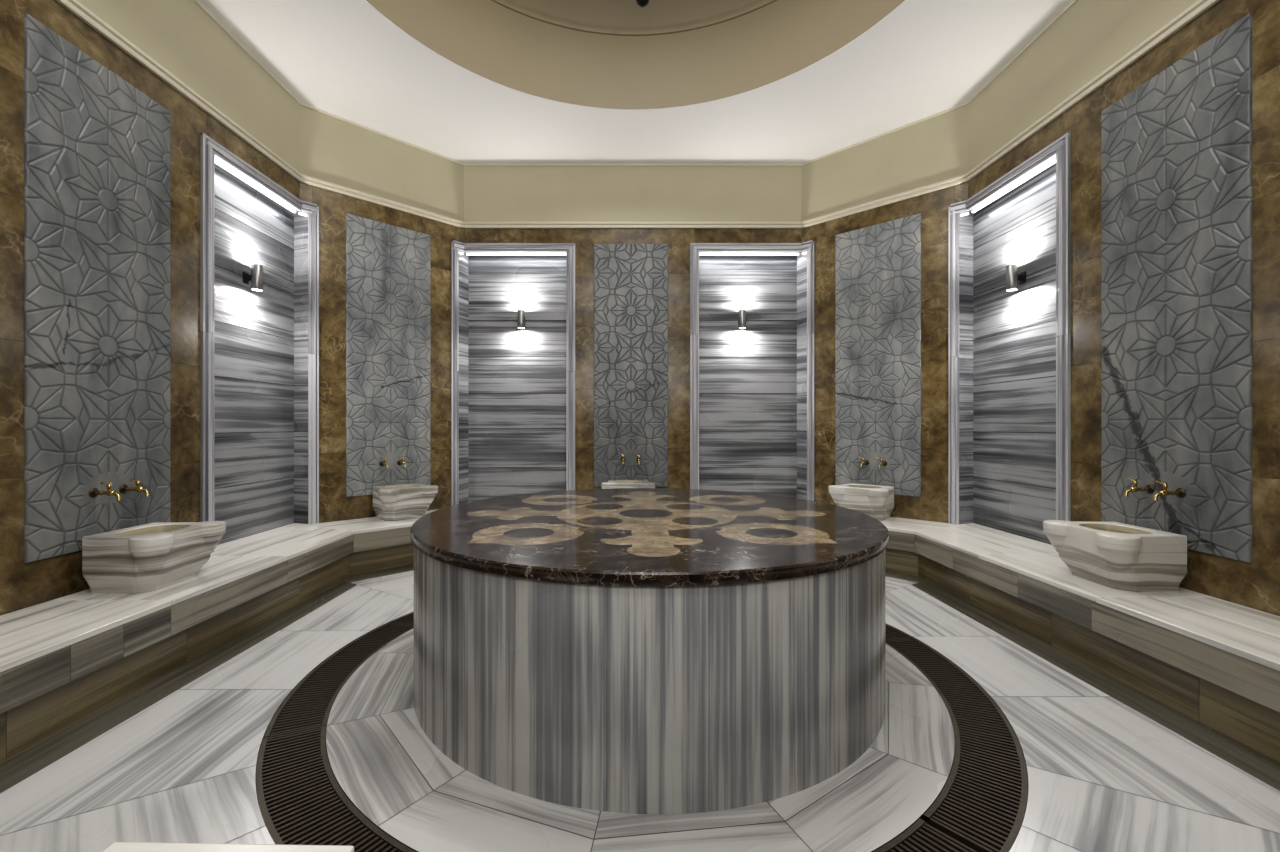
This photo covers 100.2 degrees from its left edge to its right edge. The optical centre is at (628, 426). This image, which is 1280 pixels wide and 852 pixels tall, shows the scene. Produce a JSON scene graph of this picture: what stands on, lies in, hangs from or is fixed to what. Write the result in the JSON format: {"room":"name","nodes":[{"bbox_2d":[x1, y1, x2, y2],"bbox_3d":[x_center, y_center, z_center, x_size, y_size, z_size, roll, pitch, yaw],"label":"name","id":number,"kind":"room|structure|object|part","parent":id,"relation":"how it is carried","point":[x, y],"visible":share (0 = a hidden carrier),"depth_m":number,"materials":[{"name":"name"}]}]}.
{"room":"spa","nodes":[
{"label":"spa","id":0,"kind":"room"},
{"bbox_2d":[0,0,298,615],"bbox_3d":[-3.075,-0.850,2.975,0.160,4.300,3.796,0,0,0],"label":"wall","id":1,"kind":"structure","parent":0,"point":[23,585],"depth_m":3.50,"materials":[{"name":"brown stone"}]},
{"bbox_2d":[24,13,170,562],"bbox_3d":[-2.990,-0.688,3.072,0.014,2.735,0.840,0,0,0],"label":"relief panel","id":2,"kind":"object","parent":1,"relation":"attached to","point":[97,156],"visible":0.98,"depth_m":2.96,"materials":[{"name":"stone"}]},
{"bbox_2d":[89,482,120,500],"bbox_3d":[-2.910,0.358,2.972,0.154,0.107,0.064,0,0,7],"label":"tap","id":3,"kind":"object","parent":2,"relation":"attached to","point":[94,492],"visible":1,"depth_m":2.98,"materials":[{"name":"gold metal"}]},
{"bbox_3d":[-2.895,0.335,2.985,0.024,0.047,0.024,0,0,0],"label":"handle","id":4,"kind":"part","parent":3,"relation":"part of","materials":[{"name":"gold metal"}]},
{"bbox_3d":[-2.858,0.389,2.985,0.055,0.047,0.021,0,0,0],"label":"spout","id":5,"kind":"part","parent":3,"relation":"part of","materials":[{"name":"gold metal"}]},
{"bbox_2d":[119,479,149,495],"bbox_3d":[-2.910,0.358,3.148,0.154,0.107,0.064,0,0,7],"label":"tap","id":6,"kind":"object","parent":2,"relation":"attached to","point":[123,489],"visible":1,"depth_m":3.15,"materials":[{"name":"gold metal"}]},
{"bbox_3d":[-2.858,0.389,3.160,0.055,0.047,0.021,0,0,0],"label":"spout","id":7,"kind":"part","parent":6,"relation":"part of","materials":[{"name":"gold metal"}]},
{"bbox_2d":[200,132,318,551],"bbox_3d":[-3.012,-0.565,4.383,0.275,2.990,1.276,0,0,0],"label":"wall niche","id":8,"kind":"object","parent":1,"relation":"attached to","point":[270,335],"visible":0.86,"depth_m":4.44,"materials":[{"name":"stone"}]},
{"bbox_2d":[243,264,262,290],"bbox_3d":[-3.050,-1.210,4.355,0.138,0.200,0.080,0,0,0],"label":"wall sconce","id":9,"kind":"object","parent":8,"relation":"attached to","point":[256,277],"visible":1,"depth_m":4.33,"materials":[{"name":"metal"}]},
{"bbox_3d":[-3.135,-0.571,4.394,0.030,2.934,1.198,0,0,0],"label":"panel","id":10,"kind":"part","parent":8,"relation":"part of","materials":[{"name":"stone"}]},
{"bbox_3d":[-3.027,0.915,4.399,0.185,0.030,1.188,0,0,0],"label":"sill","id":11,"kind":"part","parent":8,"relation":"part of","materials":[{"name":"stone"}]},
{"bbox_2d":[299,105,463,522],"bbox_3d":[-2.478,-0.850,5.503,1.622,4.300,0.160,0,0,-45],"label":"wall","id":12,"kind":"structure","parent":0,"point":[334,505],"depth_m":5.24,"materials":[{"name":"brown stone"}]},
{"bbox_2d":[346,213,430,496],"bbox_3d":[-2.418,-0.688,5.443,0.840,2.735,0.014,0,0,-45],"label":"relief panel","id":13,"kind":"object","parent":12,"relation":"attached to","point":[388,267],"visible":0.99,"depth_m":5.40,"materials":[{"name":"stone"}]},
{"bbox_2d":[379,458,387,467],"bbox_3d":[-2.433,0.358,5.315,0.064,0.107,0.154,0,0,-38],"label":"tap","id":14,"kind":"object","parent":13,"relation":"attached to","point":[382,463],"visible":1,"depth_m":5.31,"materials":[{"name":"gold metal"}]},
{"bbox_2d":[397,457,405,466],"bbox_3d":[-2.308,0.358,5.440,0.064,0.107,0.154,0,0,-38],"label":"tap","id":15,"kind":"object","parent":13,"relation":"attached to","point":[399,462],"visible":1,"depth_m":5.43,"materials":[{"name":"gold metal"}]},
{"bbox_2d":[464,166,800,489],"bbox_3d":[0.050,-0.850,6.100,3.796,4.300,0.160,0,0,0],"label":"wall","id":16,"kind":"structure","parent":0,"point":[491,193],"depth_m":6.02,"materials":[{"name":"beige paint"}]},
{"bbox_2d":[451,240,574,505],"bbox_3d":[-1.277,-0.565,6.037,1.363,2.990,0.275,0,0,0],"label":"wall niche","id":17,"kind":"object","parent":16,"relation":"attached to","point":[510,444],"visible":0.86,"depth_m":6.14,"materials":[{"name":"stone"}]},
{"bbox_2d":[518,310,524,328],"bbox_3d":[-1.210,-1.210,6.075,0.080,0.200,0.138,0,0,0],"label":"wall sconce","id":18,"kind":"object","parent":17,"relation":"attached to","point":[521,313],"visible":1,"depth_m":6.01,"materials":[{"name":"metal"}]},
{"bbox_2d":[594,244,667,486],"bbox_3d":[0.030,-0.688,6.015,0.840,2.735,0.014,0,0,0],"label":"relief panel","id":19,"kind":"object","parent":16,"relation":"attached to","point":[631,280],"visible":0.94,"depth_m":6.01,"materials":[{"name":"stone"}]},
{"bbox_2d":[56,0,1219,227],"bbox_3d":[0.050,-2.267,2.975,6.090,0.077,6.090,0,0,0],"label":"trim","id":20,"kind":"structure","parent":16,"relation":"attached to","point":[1196,9],"depth_m":4.32,"materials":[{"name":"beige paint"}]},
{"bbox_2d":[690,240,814,500],"bbox_3d":[1.377,-0.565,6.037,1.363,2.990,0.275,0,0,0],"label":"wall niche","id":21,"kind":"object","parent":16,"relation":"attached to","point":[749,443],"visible":0.86,"depth_m":6.14,"materials":[{"name":"stone"}]},
{"bbox_2d":[738,310,745,328],"bbox_3d":[1.290,-1.210,6.075,0.080,0.200,0.138,0,0,0],"label":"wall sconce","id":22,"kind":"object","parent":21,"relation":"attached to","point":[742,313],"visible":1,"depth_m":6.01,"materials":[{"name":"metal"}]},
{"bbox_2d":[198,0,1072,163],"bbox_3d":[0.050,-3.834,2.975,6.130,1.771,6.130,0,0,0],"label":"ceiling","id":23,"kind":"structure","parent":0,"point":[463,81],"depth_m":4.77,"materials":[{"name":"white paint"}]},
{"bbox_2d":[636,0,648,7],"bbox_3d":[0.080,-3.527,2.975,0.240,2.375,0.240,0,0,0],"label":"pendant rod","id":24,"kind":"object","parent":23,"relation":"hanging from","point":[642,3],"visible":1,"depth_m":2.97,"materials":[{"name":"black metal"}]},
{"bbox_2d":[0,565,1279,851],"bbox_3d":[0.050,1.345,2.975,8.600,0.090,8.600,0,0,0],"label":"floor","id":25,"kind":"structure","parent":0,"point":[1111,766],"depth_m":2.03,"materials":[{"name":"stone"}]},
{"bbox_2d":[0,526,353,764],"bbox_3d":[-2.680,1.100,2.975,0.624,0.400,3.790,0,0,0],"label":"bench","id":26,"kind":"object","parent":25,"relation":"on","point":[65,660],"visible":0.95,"depth_m":2.67,"materials":[{"name":"stone"}]},
{"bbox_2d":[82,521,225,592],"bbox_3d":[-2.699,0.745,3.075,0.443,0.310,0.566,0,0,0],"label":"basin","id":27,"kind":"object","parent":26,"relation":"on","point":[151,556],"visible":1,"depth_m":2.89,"materials":[{"name":"white stone"}]},
{"bbox_3d":[-2.720,0.687,3.075,0.260,0.186,0.326,0,0,0],"label":"bowl","id":28,"kind":"part","parent":27,"relation":"part of","materials":[{"name":"stone"}]},
{"bbox_3d":[-2.680,0.915,2.975,0.624,0.030,3.790,0,0,0],"label":"seat","id":29,"kind":"part","parent":26,"relation":"part of","materials":[{"name":"stone"}]},
{"bbox_2d":[102,842,353,851],"bbox_3d":[-0.860,1.100,0.788,0.530,0.400,0.740,0,0,1],"label":"step block","id":30,"kind":"object","parent":25,"relation":"on","point":[116,846],"visible":1,"depth_m":1.14,"materials":[{"name":"white stone"}]},
{"bbox_2d":[256,725,415,851],"bbox_3d":[-0.937,1.316,1.778,1.492,0.028,0.377,0,0,40],"label":"drain grate","id":31,"kind":"object","parent":25,"relation":"in","point":[301,801],"visible":0.95,"depth_m":1.87,"materials":[{"name":"metal"}]},
{"bbox_2d":[264,622,413,737],"bbox_3d":[-1.504,1.316,2.905,0.371,0.028,1.324,0,0,0],"label":"drain grate","id":32,"kind":"object","parent":25,"relation":"in","point":[309,704],"visible":0.77,"depth_m":2.70,"materials":[{"name":"metal"}]},
{"bbox_2d":[300,510,435,575],"bbox_3d":[-2.304,1.100,5.119,1.319,0.400,0.624,0,0,-45],"label":"bench","id":33,"kind":"object","parent":25,"relation":"on","point":[378,544],"visible":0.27,"depth_m":4.83,"materials":[{"name":"stone"}]},
{"bbox_3d":[-2.304,0.915,5.119,1.319,0.030,0.624,0,0,-45],"label":"seat","id":34,"kind":"part","parent":33,"relation":"part of","materials":[{"name":"stone"}]},
{"bbox_3d":[-2.044,1.193,5.028,0.040,0.214,1.079,0,0,45],"label":"panel","id":35,"kind":"part","parent":33,"relation":"part of","materials":[{"name":"stone"}]},
{"bbox_2d":[373,483,437,520],"bbox_3d":[-2.208,0.745,5.262,0.566,0.310,0.443,0,0,-45],"label":"basin","id":36,"kind":"object","parent":33,"relation":"on","point":[401,501],"visible":0.99,"depth_m":5.15,"materials":[{"name":"white stone"}]},
{"bbox_3d":[-2.224,0.687,5.277,0.260,0.186,0.326,0,0,45],"label":"bowl","id":37,"kind":"part","parent":36,"relation":"part of","materials":[{"name":"stone"}]},
{"bbox_2d":[391,612,413,625],"bbox_3d":[-1.083,1.316,4.051,0.355,0.028,1.381,0,0,44],"label":"drain grate","id":38,"kind":"object","parent":25,"relation":"in","point":[408,619],"visible":0.05,"depth_m":3.60,"materials":[{"name":"metal"}]},
{"bbox_2d":[410,488,888,813],"bbox_3d":[0.100,0.893,3.005,2.456,0.813,2.456,0,0,0],"label":"platform","id":39,"kind":"object","parent":25,"relation":"on","point":[617,650],"visible":1,"depth_m":1.91,"materials":[{"name":"stone"}]},
{"bbox_2d":[885,624,912,640],"bbox_3d":[1.298,1.316,3.896,0.378,0.028,1.497,0,0,-36],"label":"drain grate","id":40,"kind":"object","parent":25,"relation":"in","point":[891,633],"visible":0.09,"depth_m":3.36,"materials":[{"name":"metal"}]},
{"bbox_2d":[880,517,966,576],"bbox_3d":[2.299,1.100,5.224,1.617,0.400,0.624,0,0,45],"label":"bench","id":41,"kind":"object","parent":25,"relation":"on","point":[901,557],"visible":0.15,"depth_m":4.74,"materials":[{"name":"stone"}]},
{"bbox_2d":[828,483,893,520],"bbox_3d":[2.308,0.745,5.262,0.566,0.310,0.443,0,0,45],"label":"basin","id":42,"kind":"object","parent":41,"relation":"on","point":[875,501],"visible":0.83,"depth_m":5.14,"materials":[{"name":"white stone"}]},
{"bbox_3d":[2.324,0.687,5.277,0.260,0.186,0.326,0,0,-45],"label":"bowl","id":43,"kind":"part","parent":42,"relation":"part of","materials":[{"name":"stone"}]},
{"bbox_3d":[2.123,1.193,5.048,1.138,0.214,0.040,0,0,45],"label":"panel","id":44,"kind":"part","parent":41,"relation":"part of","materials":[{"name":"stone"}]},
{"bbox_3d":[2.299,0.915,5.224,0.624,0.030,1.617,0,0,-45],"label":"seat","id":45,"kind":"part","parent":41,"relation":"part of","materials":[{"name":"stone"}]},
{"bbox_2d":[874,819,976,851],"bbox_3d":[0.367,1.316,1.458,1.509,0.028,0.380,0,0,-12],"label":"drain grate","id":46,"kind":"object","parent":25,"relation":"in","point":[920,837],"visible":1,"depth_m":1.68,"materials":[{"name":"metal"}]},
{"bbox_2d":[885,638,1027,851],"bbox_3d":[1.471,1.316,2.446,0.448,0.028,1.796,0,0,20],"label":"drain grate","id":47,"kind":"object","parent":25,"relation":"in","point":[981,805],"visible":0.89,"depth_m":2.05,"materials":[{"name":"metal"}]},
{"bbox_2d":[915,525,1279,762],"bbox_3d":[2.780,1.100,2.975,0.624,0.400,3.790,0,0,0],"label":"bench","id":48,"kind":"object","parent":25,"relation":"on","point":[1215,662],"visible":0.94,"depth_m":2.69,"materials":[{"name":"stone"}]},
{"bbox_3d":[2.780,0.915,2.975,0.624,0.030,3.790,0,0,0],"label":"seat","id":49,"kind":"part","parent":48,"relation":"part of","materials":[{"name":"stone"}]},
{"bbox_2d":[1043,520,1186,591],"bbox_3d":[2.799,0.745,3.105,0.443,0.310,0.566,0,0,0],"label":"basin","id":50,"kind":"object","parent":48,"relation":"on","point":[1115,555],"visible":1,"depth_m":2.92,"materials":[{"name":"white stone"}]},
{"bbox_3d":[2.820,0.687,3.105,0.260,0.186,0.326,0,0,0],"label":"bowl","id":51,"kind":"part","parent":50,"relation":"part of","materials":[{"name":"stone"}]},
{"bbox_3d":[0.159,1.100,5.705,3.573,0.400,0.624,0,0,0],"label":"bench","id":52,"kind":"object","parent":25,"relation":"on","visible":0},
{"bbox_2d":[601,479,654,488],"bbox_3d":[0.000,0.745,5.739,0.566,0.310,0.443,0,0,0],"label":"basin","id":53,"kind":"object","parent":52,"relation":"on","point":[612,483],"visible":0.39,"depth_m":5.57,"materials":[{"name":"white stone"}]},
{"bbox_3d":[0.000,0.687,5.760,0.326,0.186,0.260,0,0,0],"label":"bowl","id":54,"kind":"part","parent":53,"relation":"part of","materials":[{"name":"stone"}]},
{"bbox_2d":[801,105,967,523],"bbox_3d":[2.578,-0.850,5.503,1.622,4.300,0.160,0,0,45],"label":"wall","id":55,"kind":"structure","parent":0,"point":[932,505],"depth_m":5.24,"materials":[{"name":"brown stone"}]},
{"bbox_2d":[193,0,1077,165],"bbox_3d":[0.050,-2.942,2.975,6.090,0.019,6.090,0,0,0],"label":"trim","id":56,"kind":"structure","parent":55,"relation":"attached to","point":[197,2],"depth_m":5.20,"materials":[{"name":"beige paint"}]},
{"bbox_2d":[835,213,920,496],"bbox_3d":[2.518,-0.688,5.443,0.840,2.735,0.014,0,0,45],"label":"relief panel","id":57,"kind":"object","parent":55,"relation":"attached to","point":[878,266],"visible":0.98,"depth_m":5.40,"materials":[{"name":"stone"}]},
{"bbox_2d":[858,457,868,466],"bbox_3d":[2.390,0.358,5.457,0.154,0.107,0.064,0,0,-39],"label":"tap","id":58,"kind":"object","parent":57,"relation":"attached to","point":[866,462],"visible":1,"depth_m":5.44,"materials":[{"name":"gold metal"}]},
{"bbox_2d":[876,457,886,467],"bbox_3d":[2.514,0.358,5.333,0.154,0.107,0.064,0,0,-39],"label":"tap","id":59,"kind":"object","parent":57,"relation":"attached to","point":[884,463],"visible":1,"depth_m":5.31,"materials":[{"name":"gold metal"}]},
{"bbox_2d":[968,0,1279,615],"bbox_3d":[3.175,-0.850,2.975,0.160,4.300,3.796,0,0,0],"label":"wall","id":60,"kind":"structure","parent":0,"point":[1256,584],"depth_m":3.43,"materials":[{"name":"brown stone"}]},
{"bbox_2d":[948,132,1070,551],"bbox_3d":[3.112,-0.565,4.383,0.275,2.990,1.276,0,0,0],"label":"wall niche","id":61,"kind":"object","parent":60,"relation":"attached to","point":[997,335],"visible":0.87,"depth_m":4.48,"materials":[{"name":"stone"}]},
{"bbox_3d":[3.127,0.915,4.399,0.185,0.030,1.188,0,0,0],"label":"sill","id":62,"kind":"part","parent":61,"relation":"part of","materials":[{"name":"stone"}]},
{"bbox_3d":[3.235,-0.571,4.394,0.030,2.934,1.198,0,0,0],"label":"panel","id":63,"kind":"part","parent":61,"relation":"part of","materials":[{"name":"stone"}]},
{"bbox_2d":[1006,264,1025,290],"bbox_3d":[3.150,-1.210,4.355,0.138,0.200,0.080,0,0,0],"label":"wall sconce","id":64,"kind":"object","parent":61,"relation":"attached to","point":[1012,277],"visible":1,"depth_m":4.33,"materials":[{"name":"metal"}]},
{"bbox_2d":[1101,13,1251,562],"bbox_3d":[3.090,-0.688,3.072,0.014,2.735,0.840,0,0,0],"label":"relief panel","id":65,"kind":"object","parent":60,"relation":"attached to","point":[1176,156],"visible":0.98,"depth_m":2.96,"materials":[{"name":"stone"}]},
{"bbox_2d":[1124,477,1153,495],"bbox_3d":[3.010,0.358,3.173,0.154,0.107,0.064,0,0,7],"label":"tap","id":66,"kind":"object","parent":65,"relation":"attached to","point":[1149,489],"visible":1,"depth_m":3.15,"materials":[{"name":"gold metal"}]},
{"bbox_3d":[2.958,0.389,3.160,0.055,0.047,0.021,0,0,0],"label":"spout","id":67,"kind":"part","parent":66,"relation":"part of","materials":[{"name":"gold metal"}]},
{"bbox_2d":[1153,480,1185,500],"bbox_3d":[3.010,0.358,2.997,0.154,0.107,0.064,0,0,7],"label":"tap","id":68,"kind":"object","parent":65,"relation":"attached to","point":[1179,492],"visible":1,"depth_m":2.98,"materials":[{"name":"gold metal"}]},
{"bbox_3d":[2.958,0.389,2.985,0.055,0.047,0.021,0,0,0],"label":"spout","id":69,"kind":"part","parent":68,"relation":"part of","materials":[{"name":"gold metal"}]},
{"bbox_3d":[2.995,0.335,2.985,0.024,0.047,0.024,0,0,0],"label":"handle","id":70,"kind":"part","parent":68,"relation":"part of","materials":[{"name":"gold metal"}]}
]}

